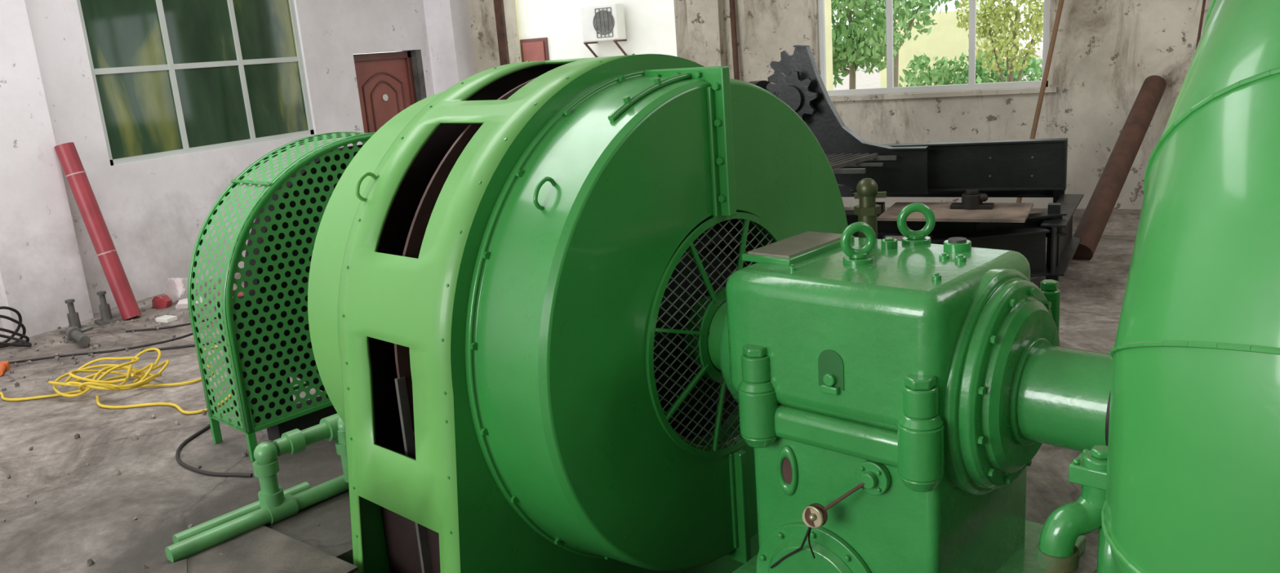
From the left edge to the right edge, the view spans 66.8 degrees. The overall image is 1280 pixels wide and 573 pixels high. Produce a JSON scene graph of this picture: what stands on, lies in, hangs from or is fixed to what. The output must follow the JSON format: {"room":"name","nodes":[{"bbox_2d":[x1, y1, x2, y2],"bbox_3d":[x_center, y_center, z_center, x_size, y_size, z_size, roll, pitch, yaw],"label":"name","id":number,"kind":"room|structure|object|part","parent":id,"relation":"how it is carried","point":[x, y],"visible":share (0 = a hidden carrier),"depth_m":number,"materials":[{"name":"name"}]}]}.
{"room":"power station hall","nodes":[
{"label":"power station hall","id":0,"kind":"room"},
{"bbox_2d":[0,0,434,341],"bbox_3d":[-6.161,-1.641,5.536,0.300,5.200,16.500,3,16,27],"label":"wall","id":1,"kind":"structure","parent":0,"point":[154,211],"depth_m":8.97,"materials":[{"name":"white paint"}]},
{"bbox_2d":[0,0,93,340],"bbox_3d":[-5.002,-2.172,7.311,0.140,5.200,0.650,3,16,27],"label":"pillar","id":2,"kind":"structure","parent":1,"relation":"attached to","point":[41,266],"depth_m":7.66,"materials":[{"name":"white paint"}]},
{"bbox_2d":[80,0,308,159],"bbox_3d":[-4.185,-2.506,9.204,0.012,2.370,2.420,3,16,27],"label":"glass","id":3,"kind":"object","parent":1,"relation":"attached to","point":[139,108],"visible":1,"depth_m":9.16,"materials":[{"name":"green glass"}]},
{"bbox_2d":[76,0,314,165],"bbox_3d":[-4.185,-2.506,9.204,0.060,2.390,2.440,3,16,27],"label":"frame","id":4,"kind":"object","parent":1,"relation":"attached to","point":[171,66],"visible":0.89,"depth_m":9.23,"materials":[{"name":"white metal"}]},
{"bbox_2d":[354,57,411,133],"bbox_3d":[-3.036,-1.752,11.751,0.045,1.930,0.950,3,16,27],"label":"leaf","id":5,"kind":"object","parent":1,"relation":"attached to","point":[384,111],"visible":0.21,"depth_m":11.57,"materials":[{"name":"brown wood"}]},
{"bbox_2d":[362,71,406,133],"bbox_3d":[-3.013,-1.746,11.741,0.022,1.661,0.712,3,16,27],"label":"panels","id":6,"kind":"object","parent":5,"relation":"attached to","point":[380,73],"visible":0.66,"depth_m":11.47,"materials":[{"name":"brown wood"}]},
{"bbox_2d":[382,93,387,101],"bbox_3d":[-3.043,-2.258,11.608,0.016,0.080,0.080,3,16,27],"label":"sticker","id":7,"kind":"object","parent":5,"relation":"attached to","point":[384,95],"visible":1,"depth_m":11.60,"materials":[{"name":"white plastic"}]},
{"bbox_2d":[353,50,417,104],"bbox_3d":[-3.032,-1.786,11.739,0.100,2.020,1.090,3,16,27],"label":"frame","id":8,"kind":"object","parent":1,"relation":"attached to","point":[397,55],"visible":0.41,"depth_m":11.78,"materials":[{"name":"brown wood"}]},
{"bbox_2d":[404,49,426,102],"bbox_3d":[-2.787,-1.937,12.260,0.299,2.025,0.099,3,16,27],"label":"reveal","id":9,"kind":"object","parent":1,"relation":"attached to","point":[416,59],"visible":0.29,"depth_m":12.01,"materials":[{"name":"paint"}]},
{"bbox_2d":[522,40,545,62],"bbox_3d":[-1.923,-3.587,18.484,0.460,2.080,0.070,3,16,27],"label":"door leaf","id":10,"kind":"structure","parent":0,"point":[532,51],"depth_m":18.24,"materials":[{"name":"brown wood"}]},
{"bbox_2d":[0,207,1141,572],"bbox_3d":[0.214,1.998,3.312,14.000,1.700,16.500,3,16,27],"label":"floor","id":11,"kind":"structure","parent":0,"point":[87,513],"depth_m":5.07,"materials":[{"name":"concrete"}]},
{"bbox_2d":[0,360,10,376],"bbox_3d":[-4.469,0.573,6.805,0.070,0.055,0.270,-11,15,-23],"label":"plug","id":12,"kind":"object","parent":11,"relation":"on","point":[4,366],"visible":1,"depth_m":6.82,"materials":[{"name":"plastic"}]},
{"bbox_2d":[0,306,31,348],"bbox_3d":[-4.859,0.357,7.156,0.334,0.346,0.713,3,16,27],"label":"coil","id":13,"kind":"object","parent":11,"relation":"on","point":[19,342],"visible":1,"depth_m":7.37,"materials":[{"name":"rubber"}]},
{"bbox_2d":[59,298,88,333],"bbox_3d":[-4.528,0.233,7.757,0.160,0.260,0.160,0,15,15],"label":"jack","id":14,"kind":"object","parent":11,"relation":"on","point":[73,319],"visible":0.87,"depth_m":7.73,"materials":[{"name":"metal"}]},
{"bbox_2d":[63,324,93,345],"bbox_3d":[-4.262,0.374,7.421,0.207,0.109,0.435,-16,18,-40],"label":"grinder","id":15,"kind":"object","parent":11,"relation":"on","point":[73,334],"visible":1,"depth_m":7.41,"materials":[{"name":"metal"}]},
{"bbox_2d":[53,142,141,319],"bbox_3d":[-4.437,-0.445,7.961,0.501,1.475,0.147,1,15,22],"label":"pipe","id":16,"kind":"object","parent":11,"relation":"on","point":[68,155],"visible":1,"depth_m":7.91,"materials":[{"name":"red metal"}]},
{"bbox_2d":[93,290,120,326],"bbox_3d":[-4.395,0.169,7.972,0.160,0.260,0.160,-16,18,-40],"label":"jack","id":17,"kind":"object","parent":11,"relation":"on","point":[106,316],"visible":1,"depth_m":7.95,"materials":[{"name":"metal"}]},
{"bbox_2d":[0,345,231,414],"bbox_3d":[-3.254,0.518,6.421,1.997,0.165,1.243,3,16,27],"label":"cable coil","id":18,"kind":"object","parent":11,"relation":"on","point":[104,384],"visible":0.91,"depth_m":6.15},
{"bbox_2d":[8,316,253,477],"bbox_3d":[-2.501,0.481,6.653,3.606,0.021,2.396,9,19,42],"label":"power cord","id":19,"kind":"object","parent":11,"relation":"on","point":[179,460],"visible":0.56,"depth_m":7.04,"materials":[{"name":"rubber"}]},
{"bbox_3d":[-3.881,0.433,7.267,1.488,0.016,0.462,-15,18,-37],"label":"cord","id":20,"kind":"part","parent":19,"relation":"part of","materials":[{"name":"black rubber"}]},
{"bbox_3d":[-3.193,0.229,7.873,1.771,0.016,0.203,-8,14,-13],"label":"cord","id":21,"kind":"part","parent":19,"relation":"part of","materials":[{"name":"black rubber"}]},
{"bbox_3d":[-2.828,0.367,7.211,1.601,0.020,0.237,-6,14,-5],"label":"cord","id":22,"kind":"part","parent":19,"relation":"part of","materials":[{"name":"black rubber"}]},
{"bbox_3d":[-2.247,0.868,5.021,0.267,0.018,0.929,-13,17,-32],"label":"cord","id":23,"kind":"part","parent":19,"relation":"part of","materials":[{"name":"black rubber"}]},
{"bbox_2d":[1,277,318,566],"bbox_3d":[-3.003,0.644,6.149,4.716,0.046,5.194,3,16,27],"label":"debris","id":24,"kind":"object","parent":11,"relation":"on","point":[90,562],"visible":0.57,"depth_m":6.90,"materials":[{"name":"grey stone"}]},
{"bbox_2d":[151,294,172,309],"bbox_3d":[-4.129,0.125,8.381,0.177,0.106,0.129,3,16,27],"label":"plastic bag","id":25,"kind":"object","parent":11,"relation":"on","point":[164,301],"visible":1,"depth_m":8.33,"materials":[{"name":"red plastic"}]},
{"bbox_2d":[155,315,177,323],"bbox_3d":[-3.847,0.264,7.892,0.140,0.035,0.100,3,16,27],"label":"box","id":26,"kind":"object","parent":11,"relation":"on","point":[166,318],"visible":1,"depth_m":7.86,"materials":[{"name":"white plastic"}]},
{"bbox_2d":[164,277,187,302],"bbox_3d":[-4.081,0.008,8.620,0.246,0.210,0.211,3,16,27],"label":"plastic bag","id":27,"kind":"object","parent":11,"relation":"on","point":[175,289],"visible":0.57,"depth_m":8.53,"materials":[{"name":"white plastic"}]},
{"bbox_2d":[175,296,206,309],"bbox_3d":[-3.825,0.133,8.298,0.222,0.086,0.194,3,16,27],"label":"plastic bag","id":28,"kind":"object","parent":11,"relation":"on","point":[182,304],"visible":0.44,"depth_m":8.25,"materials":[{"name":"white plastic"}]},
{"bbox_2d":[217,289,243,297],"bbox_3d":[-3.556,0.077,8.442,0.205,0.085,0.178,3,16,27],"label":"plastic bag","id":29,"kind":"object","parent":11,"relation":"on","point":[239,294],"visible":0.11,"depth_m":8.43,"materials":[{"name":"red plastic"}]},
{"bbox_2d":[133,525,358,572],"bbox_3d":[-1.756,1.161,3.694,0.939,0.024,0.956,7,18,38],"label":"plates","id":30,"kind":"object","parent":11,"relation":"on","point":[261,549],"visible":0.77,"depth_m":3.89,"materials":[{"name":"grey metal"}]},
{"bbox_2d":[164,413,348,562],"bbox_3d":[-1.572,0.754,4.263,1.073,0.520,0.248,-16,18,-39],"label":"pipes","id":31,"kind":"object","parent":11,"relation":"on","point":[274,504],"visible":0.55,"depth_m":4.20,"materials":[{"name":"green metal"}]},
{"bbox_2d":[186,132,375,462],"bbox_3d":[-1.240,-0.046,5.223,1.302,1.544,1.848,9,19,42],"label":"guard","id":32,"kind":"object","parent":11,"relation":"on","point":[264,335],"visible":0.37,"depth_m":4.95,"materials":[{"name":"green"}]},
{"bbox_3d":[-1.504,0.283,5.524,0.140,0.800,1.680,9,19,42],"label":"brake frame","id":33,"kind":"part","parent":32,"relation":"part of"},
{"bbox_2d":[307,53,848,572],"bbox_3d":[-0.127,0.256,4.260,1.670,2.465,2.400,9,19,42],"label":"electric generator","id":34,"kind":"object","parent":11,"relation":"on","point":[517,299],"visible":0.88,"depth_m":3.49,"materials":[{"name":"green paint"}]},
{"bbox_3d":[-1.040,-0.379,3.707,0.015,0.114,0.105,9,19,42],"label":"lift handle","id":35,"kind":"part","parent":34,"relation":"part of","materials":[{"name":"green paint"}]},
{"bbox_3d":[-0.311,-0.305,3.205,0.015,0.112,0.108,9,19,42],"label":"lift handle","id":36,"kind":"part","parent":34,"relation":"part of","materials":[{"name":"green paint"}]},
{"bbox_2d":[645,212,782,457],"bbox_3d":[0.304,0.177,3.817,0.391,0.975,0.950,3,16,27],"label":"vent","id":37,"kind":"object","parent":34,"relation":"attached to","point":[691,411],"depth_m":3.67,"materials":[{"name":"metal"}]},
{"bbox_2d":[728,0,739,79],"bbox_3d":[1.080,-2.147,10.741,0.060,2.604,0.218,-6,14,-7],"label":"rod","id":38,"kind":"object","parent":11,"relation":"on","point":[732,10],"visible":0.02,"depth_m":10.62,"materials":[{"name":"brown metal"}]},
{"bbox_2d":[719,177,1111,572],"bbox_3d":[1.040,0.476,3.205,1.585,1.535,1.019,9,19,42],"label":"bearing gearbox","id":39,"kind":"object","parent":11,"relation":"on","point":[895,399],"visible":0.98,"depth_m":3.01,"materials":[{"name":"green paint"}]},
{"bbox_3d":[0.494,0.617,3.252,0.044,0.110,0.001,9,19,42],"label":"sight glass","id":40,"kind":"part","parent":39,"relation":"part of","materials":[{"name":"brown glass"}]},
{"bbox_3d":[0.502,0.867,3.237,0.040,0.290,0.258,-11,16,-26],"label":"gauge cord","id":41,"kind":"part","parent":39,"relation":"part of","materials":[{"name":"black rubber"}]},
{"bbox_3d":[0.564,-0.149,3.442,0.170,0.011,0.380,9,19,42],"label":"name plate","id":42,"kind":"part","parent":39,"relation":"part of","materials":[{"name":"beige metal"}]},
{"bbox_3d":[0.565,-0.137,3.445,0.200,0.025,0.420,9,19,42],"label":"plate frame","id":43,"kind":"part","parent":39,"relation":"part of","materials":[{"name":"green paint"}]},
{"bbox_3d":[0.551,0.817,3.128,0.019,0.147,0.039,0,15,16],"label":"gauge cord","id":44,"kind":"part","parent":39,"relation":"part of","materials":[{"name":"black rubber"}]},
{"bbox_3d":[0.618,0.676,3.050,0.203,0.173,0.052,-2,14,10],"label":"gauge rod","id":45,"kind":"part","parent":39,"relation":"part of","materials":[{"name":"metal"}]},
{"bbox_3d":[0.952,0.993,3.469,0.900,0.060,1.000,9,19,42],"label":"plate","id":46,"kind":"part","parent":39,"relation":"part of","materials":[{"name":"green paint"}]},
{"bbox_2d":[748,44,1084,282],"bbox_3d":[1.651,-0.939,7.378,3.080,1.806,2.080,3,16,27],"label":"machine","id":47,"kind":"object","parent":11,"relation":"on","point":[972,171],"visible":0.64,"depth_m":6.95,"materials":[{"name":"black metal"}]},
{"bbox_3d":[1.582,-1.215,7.055,0.980,1.106,0.100,3,16,27],"label":"curved arm","id":48,"kind":"part","parent":47,"relation":"part of","materials":[{"name":"black metal"}]},
{"bbox_3d":[2.312,-0.610,6.762,0.280,0.130,0.140,3,16,27],"label":"motor","id":49,"kind":"part","parent":47,"relation":"part of","materials":[{"name":"black metal"}]},
{"bbox_2d":[1016,0,1064,202],"bbox_3d":[3.758,-2.056,8.944,1.102,2.915,0.042,-15,17,-36],"label":"wooden stick","id":50,"kind":"object","parent":11,"relation":"on","point":[1060,3],"visible":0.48,"depth_m":8.93,"materials":[{"name":"brown wood"}]},
{"bbox_2d":[1036,445,1115,572],"bbox_3d":[1.181,1.180,2.612,0.210,1.580,0.194,9,19,42],"label":"drain pipe assembly","id":51,"kind":"object","parent":11,"relation":"on","point":[1057,552],"visible":0.64,"depth_m":2.44,"materials":[{"name":"green paint"}]},
{"bbox_2d":[1072,75,1166,260],"bbox_3d":[4.067,-1.053,8.227,0.190,1.306,2.151,8,18,40],"label":"pipe","id":52,"kind":"object","parent":11,"relation":"on","point":[1091,228],"visible":0.84,"depth_m":8.08,"materials":[{"name":"metal"}]},
{"bbox_2d":[1101,0,1279,572],"bbox_3d":[2.110,0.342,2.705,0.906,2.999,2.896,9,19,42],"label":"pipe","id":53,"kind":"object","parent":11,"relation":"on","point":[1193,476],"depth_m":1.78,"materials":[{"name":"green metal"}]},
{"bbox_2d":[1195,0,1205,50],"bbox_3d":[4.941,-1.777,8.707,0.525,2.305,0.023,-15,18,-38],"label":"rod","id":54,"kind":"object","parent":11,"relation":"on","point":[1203,1],"visible":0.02,"depth_m":8.64,"materials":[{"name":"metal"}]},
{"bbox_2d":[467,0,1212,208],"bbox_3d":[3.546,-3.356,9.455,13.400,5.200,0.300,3,16,27],"label":"wall","id":55,"kind":"structure","parent":0,"point":[1104,51],"depth_m":9.52,"materials":[{"name":"paint"}]},
{"bbox_2d":[422,0,475,93],"bbox_3d":[-2.413,-3.557,12.064,0.400,5.200,0.380,3,16,27],"label":"pillar","id":56,"kind":"structure","parent":55,"relation":"attached to","point":[448,24],"depth_m":12.05,"materials":[{"name":"white paint"}]},
{"bbox_2d":[493,0,509,65],"bbox_3d":[-0.624,-2.632,11.627,2.470,3.360,0.050,3,16,27],"label":"trim","id":57,"kind":"structure","parent":55,"relation":"attached to","point":[498,4],"depth_m":12.01,"materials":[{"name":"metal"}]},
{"bbox_2d":[686,0,727,66],"bbox_3d":[0.696,-3.429,10.608,0.370,5.200,0.200,3,16,27],"label":"pillar","id":58,"kind":"structure","parent":55,"relation":"attached to","point":[706,20],"depth_m":10.68,"materials":[{"name":"paint"}]},
{"bbox_2d":[817,0,1050,96],"bbox_3d":[2.924,-2.862,9.836,2.290,1.750,0.060,3,16,27],"label":"frame","id":59,"kind":"object","parent":55,"relation":"attached to","point":[890,89],"visible":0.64,"depth_m":10.00,"materials":[{"name":"metal"}]},
{"bbox_2d":[829,86,1057,101],"bbox_3d":[2.965,-1.976,10.007,2.450,0.047,0.150,3,16,27],"label":"trim","id":60,"kind":"structure","parent":55,"relation":"attached to","point":[1020,91],"depth_m":9.87,"materials":[{"name":"paint"}]},
{"label":"outside","id":61,"kind":"structure","parent":0,"visible":0},
{"bbox_2d":[832,49,1042,89],"bbox_3d":[11.332,-7.008,33.188,70.000,0.240,49.300,3,16,27],"label":"ground","id":62,"kind":"structure","parent":61,"point":[863,81],"depth_m":37.06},
{"bbox_2d":[353,0,677,60],"bbox_3d":[-2.738,-5.551,18.608,10.000,6.060,0.400,3,16,27],"label":"wall","id":63,"kind":"structure","parent":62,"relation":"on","point":[650,24],"depth_m":17.69,"materials":[{"name":"white paint"}]},
{"bbox_2d":[520,37,549,62],"bbox_3d":[-1.914,-3.623,18.499,0.580,2.140,0.060,3,16,27],"label":"door frame","id":64,"kind":"structure","parent":63,"relation":"attached to","point":[544,39],"depth_m":18.19,"materials":[{"name":"brown wood"}]},
{"bbox_2d":[580,2,627,57],"bbox_3d":[-0.633,-4.546,17.323,0.720,0.932,0.448,3,16,27],"label":"air conditioner unit","id":65,"kind":"object","parent":63,"relation":"attached to","point":[599,22],"visible":1,"depth_m":17.12,"materials":[{"name":"white plastic"}]},
{"bbox_2d":[592,7,613,37],"bbox_3d":[-0.640,-4.639,17.074,0.424,0.502,0.024,3,16,27],"label":"fan grille","id":66,"kind":"object","parent":65,"relation":"attached to","point":[602,17],"depth_m":17.08,"materials":[{"name":"metal"}]},
{"bbox_2d":[515,0,522,62],"bbox_3d":[-2.538,-5.467,18.211,0.420,6.060,0.250,3,16,27],"label":"pillar","id":67,"kind":"structure","parent":62,"relation":"on","point":[516,3],"depth_m":18.30,"materials":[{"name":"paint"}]},
{"bbox_2d":[824,0,833,90],"bbox_3d":[2.250,-3.289,13.216,0.630,3.560,0.400,3,16,27],"label":"post","id":68,"kind":"object","parent":62,"relation":"on","point":[828,16],"visible":0.11,"depth_m":13.11,"materials":[{"name":"paint"}]},
{"bbox_2d":[831,0,910,88],"bbox_3d":[3.212,-4.111,14.808,2.270,4.243,1.960,3,16,27],"label":"tree","id":69,"kind":"object","parent":62,"relation":"on","point":[854,51],"visible":0.54,"depth_m":14.66,"materials":[{"name":"green plant"}]},
{"bbox_2d":[844,0,968,87],"bbox_3d":[4.933,-5.298,18.566,3.736,4.469,2.370,3,16,27],"label":"tree","id":70,"kind":"object","parent":62,"relation":"on","point":[925,5],"visible":0.47,"depth_m":18.36,"materials":[{"name":"green plant"}]},
{"bbox_2d":[880,7,1019,88],"bbox_3d":[7.202,-5.322,22.738,3.100,2.160,0.200,3,16,27],"label":"wall","id":71,"kind":"structure","parent":62,"relation":"on","point":[944,39],"depth_m":22.61,"materials":[{"name":"yellow paint"}]},
{"bbox_2d":[898,48,1042,87],"bbox_3d":[7.862,-4.173,19.304,5.296,1.517,1.553,0,15,19],"label":"hedge","id":72,"kind":"object","parent":62,"relation":"on","point":[939,75],"visible":0.27,"depth_m":19.63,"materials":[{"name":"green plant"}]},
{"bbox_2d":[955,0,1044,82],"bbox_3d":[5.334,-3.313,13.745,1.659,2.905,0.995,-1,14,12],"label":"tree","id":73,"kind":"object","parent":62,"relation":"on","point":[1002,43],"visible":0.77,"depth_m":13.66,"materials":[{"name":"green plant"}]}
]}

